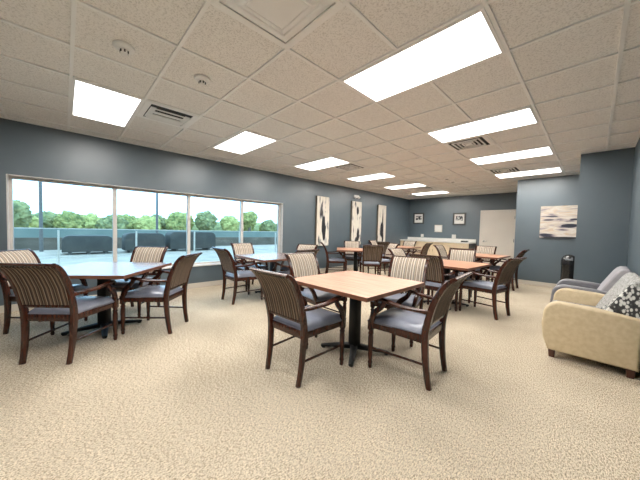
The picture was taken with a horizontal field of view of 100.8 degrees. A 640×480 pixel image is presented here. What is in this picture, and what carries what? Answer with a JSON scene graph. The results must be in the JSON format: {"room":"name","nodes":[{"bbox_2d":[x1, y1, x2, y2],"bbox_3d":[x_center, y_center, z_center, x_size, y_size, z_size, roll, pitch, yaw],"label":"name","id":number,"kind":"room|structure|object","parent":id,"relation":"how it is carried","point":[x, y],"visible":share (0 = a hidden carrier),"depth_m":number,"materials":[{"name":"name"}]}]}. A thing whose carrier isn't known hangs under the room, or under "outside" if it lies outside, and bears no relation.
{"room":"care facility","nodes":[
{"label":"care facility","id":0,"kind":"room"},
{"bbox_2d":[0,118,408,305],"bbox_3d":[-1.085,-0.378,6.987,13.850,2.688,0.220,-1,3,-44],"label":"wall","id":1,"kind":"structure","parent":0,"point":[26,149],"depth_m":5.29,"materials":[{"name":"paint"}]},
{"bbox_2d":[6,174,282,268],"bbox_3d":[-2.728,-0.199,5.376,4.755,1.485,0.230,-1,3,-44],"label":"window","id":2,"kind":"structure","parent":1,"relation":"in","point":[9,177],"depth_m":4.64,"materials":[{"name":"beige metal"}]},
{"bbox_2d":[0,265,361,312],"bbox_3d":[-1.284,0.923,6.713,12.860,0.100,0.012,-1,3,-44],"label":"baseboard","id":3,"kind":"structure","parent":1,"relation":"attached to","point":[14,307],"depth_m":5.58,"materials":[{"name":"plastic"}]},
{"bbox_2d":[315,196,329,245],"bbox_3d":[0.071,-0.561,7.896,0.520,1.460,0.060,-1,3,-44],"label":"canvas","id":4,"kind":"object","parent":1,"relation":"attached to","point":[322,203],"visible":0.86,"depth_m":7.85},
{"bbox_2d":[350,201,361,243],"bbox_3d":[1.223,-0.575,9.007,0.520,1.460,0.060,-1,3,-44],"label":"canvas","id":5,"kind":"object","parent":1,"relation":"attached to","point":[356,207],"visible":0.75,"depth_m":8.95},
{"bbox_2d":[376,205,385,241],"bbox_3d":[2.334,-0.589,10.080,0.530,1.460,0.060,-1,3,-44],"label":"canvas","id":6,"kind":"object","parent":1,"relation":"attached to","point":[381,209],"visible":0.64,"depth_m":10.02},
{"bbox_2d":[0,264,639,479],"bbox_3d":[1.038,1.163,4.808,13.850,0.120,6.435,-1,3,-44],"label":"floor","id":7,"kind":"structure","parent":0,"point":[199,400],"depth_m":1.92,"materials":[{"name":"beige carpet"}]},
{"bbox_2d":[0,249,88,334],"bbox_3d":[-3.369,0.594,3.185,0.742,0.935,0.594,1,2,-4],"label":"dining chair","id":8,"kind":"object","parent":7,"relation":"on","point":[21,255],"visible":0.3,"depth_m":3.04,"materials":[{"name":"brown wood"}]},
{"bbox_2d":[0,263,118,364],"bbox_3d":[-2.453,0.641,2.540,0.594,0.935,0.742,1,2,-3],"label":"dining chair","id":9,"kind":"object","parent":7,"relation":"on","point":[48,289],"visible":1,"depth_m":2.36,"materials":[{"name":"brown wood"}]},
{"bbox_2d":[61,262,171,338],"bbox_3d":[-2.609,0.704,3.201,1.081,0.742,1.081,1,2,-6],"label":"dining table","id":10,"kind":"object","parent":7,"relation":"on","point":[103,272],"visible":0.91,"depth_m":3.15,"materials":[{"name":"brown wood"}]},
{"bbox_2d":[112,246,167,316],"bbox_3d":[-2.690,0.583,3.911,0.594,0.935,0.742,1,2,-2],"label":"dining chair","id":11,"kind":"object","parent":7,"relation":"on","point":[140,253],"visible":0.37,"depth_m":4.09,"materials":[{"name":"beige fabric"}]},
{"bbox_2d":[119,252,201,333],"bbox_3d":[-1.936,0.625,3.286,0.742,0.935,0.594,1,2,-1],"label":"dining chair","id":12,"kind":"object","parent":7,"relation":"on","point":[179,273],"visible":0.99,"depth_m":3.09,"materials":[{"name":"brown wood"}]},
{"bbox_2d":[211,247,262,304],"bbox_3d":[-1.425,0.587,4.603,0.742,0.935,0.594,-1,3,-44],"label":"dining chair","id":13,"kind":"object","parent":7,"relation":"on","point":[227,262],"visible":0.88,"depth_m":4.48,"materials":[{"name":"brown wood"}]},
{"bbox_2d":[230,243,267,290],"bbox_3d":[-1.519,0.545,5.641,0.594,0.935,0.742,-1,3,-44],"label":"dining chair","id":14,"kind":"object","parent":7,"relation":"on","point":[238,248],"visible":0.35,"depth_m":5.70,"materials":[{"name":"beige fabric"}]},
{"bbox_2d":[235,253,286,297],"bbox_3d":[-0.900,0.674,5.074,1.060,0.742,1.060,-1,3,-43],"label":"dining table","id":15,"kind":"object","parent":7,"relation":"on","point":[263,257],"visible":0.43,"depth_m":4.89,"materials":[{"name":"brown wood"}]},
{"bbox_2d":[272,249,319,287],"bbox_3d":[-0.442,0.607,4.685,0.594,0.935,0.742,-1,3,-44],"label":"dining chair","id":16,"kind":"object","parent":7,"relation":"on","point":[315,251],"visible":0.21,"depth_m":4.53,"materials":[{"name":"brown wood"}]},
{"bbox_2d":[249,267,345,387],"bbox_3d":[-0.188,0.702,2.372,0.594,0.935,0.742,3,3,42],"label":"dining chair","id":17,"kind":"object","parent":7,"relation":"on","point":[284,299],"visible":1,"depth_m":2.23,"materials":[{"name":"brown wood"}]},
{"bbox_2d":[280,244,317,270],"bbox_3d":[-0.435,0.570,5.678,0.594,0.935,0.742,2,2,26],"label":"dining chair","id":18,"kind":"object","parent":7,"relation":"on","point":[299,246],"visible":0.16,"depth_m":5.88,"materials":[{"name":"beige fabric"}]},
{"bbox_2d":[284,252,346,337],"bbox_3d":[-0.075,0.662,3.495,0.594,0.935,0.742,0,3,-40],"label":"dining chair","id":19,"kind":"object","parent":7,"relation":"on","point":[300,264],"visible":0.43,"depth_m":3.55,"materials":[{"name":"beige fabric"}]},
{"bbox_2d":[320,242,346,273],"bbox_3d":[0.361,0.525,7.345,0.742,0.935,0.594,1,2,-1],"label":"dining chair","id":20,"kind":"object","parent":7,"relation":"on","point":[343,260],"visible":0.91,"depth_m":7.12,"materials":[{"name":"brown wood"}]},
{"bbox_2d":[337,247,362,270],"bbox_3d":[0.995,0.629,7.430,1.060,0.742,1.060,2,2,4],"label":"dining table","id":21,"kind":"object","parent":7,"relation":"on","point":[355,250],"visible":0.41,"depth_m":7.37,"materials":[{"name":"brown wood"}]},
{"bbox_2d":[343,241,361,271],"bbox_3d":[0.986,0.509,8.159,0.594,0.935,0.742,2,2,4],"label":"dining chair","id":22,"kind":"object","parent":7,"relation":"on","point":[349,256],"visible":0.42,"depth_m":8.31,"materials":[{"name":"beige fabric"}]},
{"bbox_2d":[294,270,424,366],"bbox_3d":[0.367,0.793,2.769,1.007,0.742,1.007,-1,3,-44],"label":"dining table","id":23,"kind":"object","parent":7,"relation":"on","point":[357,286],"visible":0.91,"depth_m":2.69,"materials":[{"name":"brown wood"}]},
{"bbox_2d":[359,245,383,274],"bbox_3d":[1.306,0.571,6.759,0.594,0.935,0.742,2,2,4],"label":"dining chair","id":24,"kind":"object","parent":7,"relation":"on","point":[372,255],"visible":0.84,"depth_m":6.56,"materials":[{"name":"brown wood"}]},
{"bbox_2d":[368,240,385,267],"bbox_3d":[2.172,0.486,9.525,0.742,0.935,0.594,3,3,42],"label":"dining chair","id":25,"kind":"object","parent":7,"relation":"on","point":[372,242],"visible":0.13,"depth_m":9.59,"materials":[{"name":"beige fabric"}]},
{"bbox_2d":[376,241,389,267],"bbox_3d":[2.263,0.515,8.816,0.742,0.935,0.594,-1,3,-44],"label":"dining chair","id":26,"kind":"object","parent":7,"relation":"on","point":[385,244],"visible":0.24,"depth_m":8.63,"materials":[{"name":"brown wood"}]},
{"bbox_2d":[368,243,399,274],"bbox_3d":[1.787,0.554,7.485,0.742,0.935,0.594,1,2,-14],"label":"dining chair","id":27,"kind":"object","parent":7,"relation":"on","point":[387,254],"visible":0.34,"depth_m":7.47,"materials":[{"name":"beige fabric"}]},
{"bbox_2d":[370,255,429,346],"bbox_3d":[1.013,0.696,3.305,0.594,0.935,0.743,3,3,34],"label":"dining chair","id":28,"kind":"object","parent":7,"relation":"on","point":[402,267],"visible":0.43,"depth_m":3.40,"materials":[{"name":"beige fabric"}]},
{"bbox_2d":[388,246,420,266],"bbox_3d":[2.781,0.602,9.294,1.060,0.742,1.060,-1,3,-44],"label":"dining table","id":29,"kind":"object","parent":7,"relation":"on","point":[402,247],"visible":0.25,"depth_m":8.89,"materials":[{"name":"brown wood"}]},
{"bbox_2d":[403,241,416,253],"bbox_3d":[3.178,0.498,9.837,0.742,0.935,0.594,-1,3,-44],"label":"dining chair","id":30,"kind":"object","parent":7,"relation":"on","point":[405,243],"visible":0.21,"depth_m":9.96,"materials":[{"name":"beige fabric"}]},
{"bbox_2d":[388,248,432,295],"bbox_3d":[1.745,0.644,5.113,0.594,0.935,0.742,-1,3,-44],"label":"dining chair","id":31,"kind":"object","parent":7,"relation":"on","point":[394,251],"visible":0.16,"depth_m":5.24,"materials":[{"name":"beige fabric"}]},
{"bbox_2d":[406,243,432,256],"bbox_3d":[3.255,0.542,8.740,0.742,0.935,0.594,3,3,42],"label":"dining chair","id":32,"kind":"object","parent":7,"relation":"on","point":[426,246],"visible":0.52,"depth_m":8.59,"materials":[{"name":"brown wood"}]},
{"bbox_2d":[367,272,472,390],"bbox_3d":[0.879,0.728,2.378,0.742,0.935,0.594,3,3,42],"label":"dining chair","id":33,"kind":"object","parent":7,"relation":"on","point":[418,325],"visible":0.93,"depth_m":2.29,"materials":[{"name":"brown wood"}]},
{"bbox_2d":[408,253,459,310],"bbox_3d":[1.804,0.680,4.211,0.742,0.935,0.594,-1,3,-42],"label":"dining chair","id":34,"kind":"object","parent":7,"relation":"on","point":[435,277],"visible":0.57,"depth_m":4.00,"materials":[{"name":"brown wood"}]},
{"bbox_2d":[400,237,475,255],"bbox_3d":[4.525,0.446,10.437,0.690,1.050,2.675,-1,3,-44],"label":"sideboard","id":35,"kind":"object","parent":7,"relation":"on","point":[448,243],"visible":0.49,"depth_m":10.15,"materials":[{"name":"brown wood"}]},
{"bbox_2d":[400,239,475,243],"bbox_3d":[4.528,0.052,10.415,0.670,0.040,2.675,-1,3,-44],"label":"countertop","id":36,"kind":"structure","parent":35,"relation":"on","point":[400,239],"depth_m":10.05,"materials":[{"name":"white laminate"}]},
{"bbox_2d":[433,245,447,259],"bbox_3d":[3.454,0.613,7.013,0.594,0.935,0.742,-1,3,-44],"label":"dining chair","id":37,"kind":"object","parent":7,"relation":"on","point":[441,250],"visible":0.3,"depth_m":7.11,"materials":[{"name":"beige fabric"}]},
{"bbox_2d":[423,259,491,309],"bbox_3d":[2.217,0.765,4.653,1.060,0.742,1.060,-1,3,-41],"label":"dining table","id":38,"kind":"object","parent":7,"relation":"on","point":[448,264],"visible":0.5,"depth_m":4.47,"materials":[{"name":"brown wood"}]},
{"bbox_2d":[448,249,476,302],"bbox_3d":[2.724,0.665,5.188,0.594,0.935,0.742,3,3,36],"label":"dining chair","id":39,"kind":"object","parent":7,"relation":"on","point":[454,254],"visible":0.28,"depth_m":5.31,"materials":[{"name":"beige fabric"}]},
{"bbox_2d":[449,248,483,290],"bbox_3d":[3.353,0.646,6.091,0.742,0.935,0.594,-1,3,-44],"label":"dining chair","id":40,"kind":"object","parent":7,"relation":"on","point":[481,260],"visible":0.13,"depth_m":5.95,"materials":[{"name":"brown wood"}]},
{"bbox_2d":[475,245,496,280],"bbox_3d":[4.342,0.632,7.078,0.594,0.935,0.742,4,3,44],"label":"dining chair","id":41,"kind":"object","parent":7,"relation":"on","point":[480,249],"visible":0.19,"depth_m":7.18,"materials":[{"name":"beige fabric"}]},
{"bbox_2d":[475,253,509,278],"bbox_3d":[3.913,0.734,6.540,1.060,0.742,1.060,-1,3,-42],"label":"dining table","id":42,"kind":"object","parent":7,"relation":"on","point":[479,256],"visible":0.29,"depth_m":6.30,"materials":[{"name":"brown wood"}]},
{"bbox_2d":[459,257,526,319],"bbox_3d":[2.669,0.704,4.135,0.594,0.935,0.742,0,3,-33],"label":"dining chair","id":43,"kind":"object","parent":7,"relation":"on","point":[505,273],"visible":0.94,"depth_m":4.03,"materials":[{"name":"brown wood"}]},
{"bbox_2d":[486,249,528,290],"bbox_3d":[4.381,0.666,6.203,0.594,0.935,0.742,-1,3,-43],"label":"dining chair","id":44,"kind":"object","parent":7,"relation":"on","point":[494,267],"visible":0.59,"depth_m":6.21,"materials":[{"name":"brown wood"}]},
{"bbox_2d":[560,254,574,279],"bbox_3d":[5.550,0.746,5.916,0.282,0.846,0.272,-1,3,-44],"label":"trash bin","id":45,"kind":"object","parent":7,"relation":"on","point":[567,261],"visible":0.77,"depth_m":5.84,"materials":[{"name":"black plastic"}]},
{"bbox_2d":[541,272,639,378],"bbox_3d":[2.962,0.787,2.917,1.140,0.868,0.680,-1,3,-44],"label":"lounge chair","id":46,"kind":"object","parent":7,"relation":"on","point":[603,328],"visible":1,"depth_m":2.51,"materials":[{"name":"beige fabric"}]},
{"bbox_2d":[552,300,595,307],"bbox_3d":[2.889,0.861,2.994,0.872,0.150,0.475,-1,3,-44],"label":"seat cushion","id":47,"kind":"object","parent":46,"relation":"on","point":[589,304],"depth_m":3.26,"materials":[{"name":"beige fabric"}]},
{"bbox_2d":[550,266,631,301],"bbox_3d":[3.711,0.777,3.668,0.820,0.866,0.720,-1,3,-44],"label":"lounge chair","id":48,"kind":"object","parent":7,"relation":"on","point":[617,273],"visible":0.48,"depth_m":3.52,"materials":[{"name":"grey fabric"}]},
{"bbox_2d":[0,0,639,198],"bbox_3d":[1.106,-1.642,4.701,13.850,0.109,6.435,-1,3,-44],"label":"ceiling","id":49,"kind":"structure","parent":0,"point":[343,43],"depth_m":2.54,"materials":[{"name":"tile"}]},
{"bbox_2d":[71,78,143,127],"bbox_3d":[-2.611,-1.607,3.208,0.586,0.012,1.195,-1,3,-44],"label":"recessed light","id":50,"kind":"object","parent":49,"relation":"in","point":[88,100],"visible":1,"depth_m":3.11,"materials":[{"name":"white plastic"}]},
{"bbox_2d":[113,40,134,55],"bbox_3d":[-1.567,-1.514,2.118,0.148,0.064,0.148,-1,3,-44],"label":"smoke detector","id":51,"kind":"object","parent":49,"relation":"attached to","point":[125,49],"visible":1,"depth_m":2.09,"materials":[{"name":"white plastic"}]},
{"bbox_2d":[136,100,199,128],"bbox_3d":[-1.961,-1.594,3.412,0.582,0.022,0.582,-1,3,-44],"label":"ceiling vent","id":52,"kind":"object","parent":49,"relation":"in","point":[149,110],"visible":1,"depth_m":3.38,"materials":[{"name":"white metal"}]},
{"bbox_2d":[194,74,210,85],"bbox_3d":[-1.133,-1.520,2.546,0.148,0.064,0.148,-1,3,-44],"label":"smoke detector","id":53,"kind":"object","parent":49,"relation":"attached to","point":[201,79],"visible":1,"depth_m":2.52,"materials":[{"name":"white plastic"}]},
{"bbox_2d":[212,130,277,154],"bbox_3d":[-1.296,-1.624,4.478,0.586,0.012,1.195,-1,3,-44],"label":"recessed light","id":54,"kind":"object","parent":49,"relation":"in","point":[244,142],"visible":0.97,"depth_m":4.41,"materials":[{"name":"white plastic"}]},
{"bbox_2d":[212,0,342,47],"bbox_3d":[-0.269,-1.483,1.660,0.582,0.028,0.582,-1,3,-44],"label":"ceiling vent","id":55,"kind":"object","parent":49,"relation":"in","point":[283,19],"visible":1,"depth_m":1.73,"materials":[{"name":"white metal"}]},
{"bbox_2d":[293,157,350,170],"bbox_3d":[0.020,-1.641,5.748,0.586,0.012,1.195,-1,3,-44],"label":"recessed light","id":56,"kind":"object","parent":49,"relation":"in","point":[328,162],"visible":1,"depth_m":5.70,"materials":[{"name":"white plastic"}]},
{"bbox_2d":[332,163,366,171],"bbox_3d":[0.670,-1.630,5.952,0.582,0.018,0.582,-1,3,-44],"label":"ceiling vent","id":57,"kind":"object","parent":49,"relation":"in","point":[348,167],"visible":0.98,"depth_m":5.92,"materials":[{"name":"white metal"}]},
{"bbox_2d":[347,173,395,181],"bbox_3d":[1.336,-1.657,7.018,0.586,0.012,1.195,-1,3,-44],"label":"recessed light","id":58,"kind":"object","parent":49,"relation":"in","point":[379,175],"visible":1,"depth_m":6.98,"materials":[{"name":"white plastic"}]},
{"bbox_2d":[383,183,425,189],"bbox_3d":[2.651,-1.674,8.288,0.586,0.012,1.195,-1,3,-44],"label":"recessed light","id":59,"kind":"object","parent":49,"relation":"in","point":[416,184],"visible":1,"depth_m":8.26,"materials":[{"name":"white plastic"}]},
{"bbox_2d":[385,184,424,188],"bbox_3d":[2.651,-1.675,8.288,0.542,0.008,1.151,-1,3,-44],"label":"diffuser","id":60,"kind":"object","parent":59,"relation":"attached to","point":[408,185],"depth_m":8.26,"materials":[{"name":"white plastic"}]},
{"bbox_2d":[341,7,505,102],"bbox_3d":[0.820,-1.489,2.288,0.586,0.012,1.195,-1,3,-44],"label":"recessed light","id":61,"kind":"object","parent":49,"relation":"in","point":[472,39],"visible":1,"depth_m":2.16,"materials":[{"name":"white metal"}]},
{"bbox_2d":[412,186,435,189],"bbox_3d":[3.301,-1.663,8.492,0.582,0.018,0.582,-1,3,-44],"label":"ceiling vent","id":62,"kind":"object","parent":49,"relation":"in","point":[423,187],"visible":0.98,"depth_m":8.48,"materials":[{"name":"white metal"}]},
{"bbox_2d":[412,191,448,194],"bbox_3d":[3.967,-1.691,9.558,0.586,0.012,1.195,-1,3,-44],"label":"recessed light","id":63,"kind":"object","parent":49,"relation":"in","point":[435,192],"visible":1,"depth_m":9.57,"materials":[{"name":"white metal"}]},
{"bbox_2d":[443,135,494,151],"bbox_3d":[2.363,-1.522,4.200,0.582,0.018,0.582,-1,3,-44],"label":"ceiling vent","id":64,"kind":"object","parent":49,"relation":"in","point":[482,140],"visible":1,"depth_m":4.17,"materials":[{"name":"white metal"}]},
{"bbox_2d":[426,107,538,142],"bbox_3d":[2.136,-1.505,3.558,0.586,0.012,1.195,-1,3,-44],"label":"recessed light","id":65,"kind":"object","parent":49,"relation":"in","point":[526,116],"visible":1,"depth_m":3.48,"materials":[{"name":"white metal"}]},
{"bbox_2d":[486,166,522,174],"bbox_3d":[4.117,-1.544,5.894,0.582,0.018,0.582,-1,3,-44],"label":"ceiling vent","id":66,"kind":"object","parent":49,"relation":"in","point":[516,168],"visible":0.99,"depth_m":5.86,"materials":[{"name":"white metal"}]},
{"bbox_2d":[468,146,553,164],"bbox_3d":[3.451,-1.522,4.828,0.586,0.012,1.195,-1,3,-44],"label":"recessed light","id":67,"kind":"object","parent":49,"relation":"in","point":[542,151],"visible":1,"depth_m":4.77,"materials":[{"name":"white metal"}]},
{"bbox_2d":[494,167,562,178],"bbox_3d":[4.767,-1.539,6.098,0.586,0.012,1.195,-1,3,-44],"label":"recessed light","id":68,"kind":"object","parent":49,"relation":"in","point":[557,169],"visible":1,"depth_m":6.04,"materials":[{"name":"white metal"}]},
{"bbox_2d":[0,0,639,199],"bbox_3d":[1.129,-1.579,4.678,13.550,0.015,6.065,-1,3,-44],"label":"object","id":69,"kind":"structure","parent":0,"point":[485,3],"depth_m":2.81,"materials":[{"name":"white metal"}]},
{"bbox_2d":[408,192,516,246],"bbox_3d":[5.389,-0.341,10.144,0.150,2.688,4.235,-1,3,-44],"label":"wall","id":70,"kind":"structure","parent":0,"point":[440,210],"depth_m":10.23,"materials":[{"name":"paint"}]},
{"bbox_2d":[413,213,423,223],"bbox_3d":[4.193,-0.914,11.246,0.030,0.460,0.460,-1,3,-44],"label":"framed picture","id":71,"kind":"object","parent":70,"relation":"attached to","point":[418,218],"visible":1,"depth_m":11.25,"materials":[{"name":"white paint"}]},
{"bbox_2d":[434,225,441,231],"bbox_3d":[4.768,-0.463,10.660,0.024,0.290,0.300,-1,3,-44],"label":"notice","id":72,"kind":"object","parent":70,"relation":"attached to","point":[438,228],"visible":1,"depth_m":10.65,"materials":[{"name":"white paper"}]},
{"bbox_2d":[408,237,475,241],"bbox_3d":[4.777,-0.006,10.652,0.020,0.150,2.675,-1,3,-44],"label":"backsplash","id":73,"kind":"structure","parent":70,"relation":"attached to","point":[413,238],"depth_m":10.53,"materials":[{"name":"white laminate"}]},
{"bbox_2d":[453,213,465,224],"bbox_3d":[5.309,-0.803,10.091,0.030,0.470,0.460,-1,3,-44],"label":"framed picture","id":74,"kind":"object","parent":70,"relation":"attached to","point":[458,218],"visible":1,"depth_m":10.08,"materials":[{"name":"white paper"}]},
{"bbox_2d":[456,216,462,220],"bbox_3d":[5.309,-0.826,10.089,0.004,0.179,0.248,-1,3,-44],"label":"print","id":75,"kind":"object","parent":74,"relation":"attached to","point":[458,218],"depth_m":10.08},
{"bbox_2d":[479,209,515,265],"bbox_3d":[6.168,0.007,9.223,0.114,2.100,1.090,-1,3,-44],"label":"door","id":76,"kind":"structure","parent":70,"relation":"in","point":[497,227],"depth_m":9.17,"materials":[{"name":"beige paint"}]},
{"bbox_2d":[514,174,579,283],"bbox_3d":[6.438,-0.210,7.367,2.500,2.688,1.223,-1,3,-44],"label":"wall","id":77,"kind":"structure","parent":0,"point":[544,256],"depth_m":6.57,"materials":[{"name":"paint"}]},
{"bbox_2d":[514,279,556,287],"bbox_3d":[5.499,1.094,6.548,0.012,0.100,1.235,-1,3,-44],"label":"baseboard","id":78,"kind":"structure","parent":77,"relation":"attached to","point":[536,283],"depth_m":6.62,"materials":[{"name":"plastic"}]},
{"bbox_2d":[539,205,577,238],"bbox_3d":[5.700,-0.430,6.296,0.042,0.770,0.718,-1,3,-44],"label":"canvas","id":79,"kind":"object","parent":77,"relation":"attached to","point":[555,221],"visible":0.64,"depth_m":6.29},
{"bbox_2d":[573,147,634,283],"bbox_3d":[6.391,-0.157,5.947,4.540,2.688,0.757,-1,3,-44],"label":"wall pier","id":80,"kind":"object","parent":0,"point":[606,177],"visible":0.61,"depth_m":4.41,"materials":[{"name":"paint"}]},
{"bbox_2d":[627,138,639,276],"bbox_3d":[1.620,-0.080,0.920,9.310,2.688,0.150,-1,3,-44],"label":"wall","id":81,"kind":"structure","parent":0,"point":[633,261],"depth_m":3.71,"materials":[{"name":"paint"}]},
{"label":"outside","id":82,"kind":"structure","parent":0,"visible":0},
{"bbox_2d":[33,244,276,265],"bbox_3d":[-19.184,-0.290,34.268,140.000,0.150,64.100,-1,3,-44],"label":"ground","id":83,"kind":"structure","parent":82,"point":[170,256],"depth_m":12.23,"materials":[{"name":"grey concrete"}]},
{"bbox_2d":[13,200,33,227],"bbox_3d":[-22.485,0.015,19.275,2.332,5.927,2.230,-1,3,-44],"label":"tree","id":84,"kind":"object","parent":83,"relation":"on","point":[23,216],"visible":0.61,"depth_m":19.20,"materials":[{"name":"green plant"}]},
{"bbox_2d":[25,216,38,228],"bbox_3d":[-25.680,-0.006,22.703,2.477,5.552,2.403,-1,3,-44],"label":"tree","id":85,"kind":"object","parent":83,"relation":"on","point":[35,221],"visible":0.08,"depth_m":22.75,"materials":[{"name":"green plant"}]},
{"bbox_2d":[38,182,43,251],"bbox_3d":[-13.553,-3.961,12.793,0.240,9.100,0.750,-1,3,-44],"label":"light pole","id":86,"kind":"object","parent":83,"relation":"on","point":[41,248],"visible":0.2,"depth_m":13.03,"materials":[{"name":"grey metal"}]},
{"bbox_2d":[34,211,57,227],"bbox_3d":[-26.708,-0.129,26.027,2.698,5.495,2.735,-1,3,-44],"label":"tree","id":87,"kind":"object","parent":83,"relation":"on","point":[48,216],"visible":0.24,"depth_m":25.46,"materials":[{"name":"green plant"}]},
{"bbox_2d":[52,210,85,227],"bbox_3d":[-23.523,-0.019,24.871,2.356,5.518,2.229,1,2,-12],"label":"tree","id":88,"kind":"object","parent":83,"relation":"on","point":[67,219],"visible":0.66,"depth_m":24.18,"materials":[{"name":"green plant"}]},
{"bbox_2d":[62,235,112,254],"bbox_3d":[-11.230,0.213,12.824,1.850,0.870,1.200,-1,3,-44],"label":"duct","id":89,"kind":"object","parent":83,"relation":"on","point":[88,244],"visible":0.94,"depth_m":12.37,"materials":[{"name":"grey metal"}]},
{"bbox_2d":[83,213,101,228],"bbox_3d":[-24.547,-0.165,28.303,2.637,5.498,2.450,-1,3,-44],"label":"tree","id":90,"kind":"object","parent":83,"relation":"on","point":[90,218],"visible":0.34,"depth_m":27.71,"materials":[{"name":"green plant"}]},
{"bbox_2d":[95,215,128,229],"bbox_3d":[-21.172,0.016,27.019,2.790,5.398,2.618,-1,3,-44],"label":"tree","id":91,"kind":"object","parent":83,"relation":"on","point":[105,222],"visible":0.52,"depth_m":26.09,"materials":[{"name":"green plant"}]},
{"bbox_2d":[117,214,135,228],"bbox_3d":[-22.380,-0.257,30.396,2.522,5.626,2.555,-1,3,-44],"label":"tree","id":92,"kind":"object","parent":83,"relation":"on","point":[129,218],"visible":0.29,"depth_m":29.89,"materials":[{"name":"green plant"}]},
{"bbox_2d":[122,233,164,252],"bbox_3d":[-9.592,0.122,14.402,1.800,1.010,1.200,-1,3,-44],"label":"duct","id":93,"kind":"object","parent":83,"relation":"on","point":[128,239],"visible":0.77,"depth_m":13.90,"materials":[{"name":"grey metal"}]},
{"bbox_2d":[14,227,275,264],"bbox_3d":[-4.549,0.357,7.597,21.000,1.305,0.036,-1,3,-44],"label":"terrace railing","id":94,"kind":"object","parent":83,"relation":"on","point":[58,231],"visible":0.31,"depth_m":6.96,"materials":[{"name":"grey metal"}]},
{"bbox_2d":[14,228,276,237],"bbox_3d":[-8.896,-0.243,23.611,100.000,1.070,0.300,-1,3,-44],"label":"wall","id":95,"kind":"structure","parent":83,"relation":"on","point":[18,232],"depth_m":17.73,"materials":[{"name":"grey concrete"}]},
{"bbox_2d":[14,237,276,249],"bbox_3d":[-6.819,0.100,21.464,100.000,0.650,0.300,-1,3,-44],"label":"wall","id":96,"kind":"structure","parent":83,"relation":"on","point":[49,243],"depth_m":14.33,"materials":[{"name":"concrete"}]},
{"bbox_2d":[132,215,160,229],"bbox_3d":[-18.895,-0.046,29.074,2.790,5.474,2.663,-1,3,-44],"label":"tree","id":97,"kind":"object","parent":83,"relation":"on","point":[144,222],"visible":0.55,"depth_m":28.36,"materials":[{"name":"green plant"}]},
{"bbox_2d":[33,214,274,230],"bbox_3d":[-16.157,-1.977,45.509,160.000,2.808,6.000,-1,3,-44],"label":"ridge","id":98,"kind":"object","parent":83,"relation":"on","point":[217,227],"visible":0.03,"depth_m":41.99,"materials":[{"name":"green leaves"}]},
{"bbox_2d":[156,193,157,232],"bbox_3d":[-9.956,-4.007,16.265,0.240,9.100,0.750,-1,3,-44],"label":"light pole","id":99,"kind":"object","parent":83,"relation":"on","point":[156,193],"visible":0.12,"depth_m":16.46,"materials":[{"name":"grey metal"}]},
{"bbox_2d":[150,214,165,229],"bbox_3d":[-20.179,-0.335,32.509,2.482,5.726,2.521,-1,3,-44],"label":"tree","id":100,"kind":"object","parent":83,"relation":"on","point":[162,219],"visible":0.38,"depth_m":32.19,"materials":[{"name":"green plant"}]},
{"bbox_2d":[164,211,190,229],"bbox_3d":[-16.643,-0.381,31.188,2.839,6.091,2.570,-1,3,-44],"label":"tree","id":101,"kind":"object","parent":83,"relation":"on","point":[176,220],"visible":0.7,"depth_m":30.24,"materials":[{"name":"green plant"}]},
{"bbox_2d":[181,212,194,229],"bbox_3d":[-17.884,-0.578,34.820,2.496,6.146,2.570,1,2,0],"label":"tree","id":102,"kind":"object","parent":83,"relation":"on","point":[192,219],"visible":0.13,"depth_m":34.81,"materials":[{"name":"green plant"}]},
{"bbox_2d":[165,231,215,250],"bbox_3d":[-7.846,0.055,16.084,2.550,1.100,1.200,-1,3,-44],"label":"duct","id":103,"kind":"object","parent":83,"relation":"on","point":[174,240],"visible":0.84,"depth_m":15.56,"materials":[{"name":"grey metal"}]},
{"bbox_2d":[195,210,217,229],"bbox_3d":[-14.371,-0.598,33.411,2.588,6.464,2.765,-1,3,-44],"label":"tree","id":104,"kind":"object","parent":83,"relation":"on","point":[205,220],"visible":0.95,"depth_m":32.60,"materials":[{"name":"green plant"}]},
{"bbox_2d":[219,216,239,230],"bbox_3d":[-12.066,-0.284,35.410,2.688,5.797,2.511,0,2,-22],"label":"tree","id":105,"kind":"object","parent":83,"relation":"on","point":[229,223],"visible":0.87,"depth_m":34.57,"materials":[{"name":"green plant"}]},
{"bbox_2d":[239,223,254,230],"bbox_3d":[-11.268,-0.595,41.240,2.680,6.010,2.400,-1,3,-44],"label":"tree","id":106,"kind":"object","parent":83,"relation":"on","point":[245,228],"visible":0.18,"depth_m":40.37,"materials":[{"name":"green plant"}]},
{"bbox_2d":[243,211,257,230],"bbox_3d":[-10.007,-0.778,37.757,2.437,6.703,2.414,-1,3,-44],"label":"tree","id":107,"kind":"object","parent":83,"relation":"on","point":[250,218],"visible":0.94,"depth_m":37.00,"materials":[{"name":"green plant"}]},
{"bbox_2d":[260,219,275,230],"bbox_3d":[-7.741,-0.306,39.758,2.502,5.718,2.396,-1,3,-44],"label":"tree","id":108,"kind":"object","parent":83,"relation":"on","point":[267,225],"visible":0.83,"depth_m":38.93,"materials":[{"name":"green plant"}]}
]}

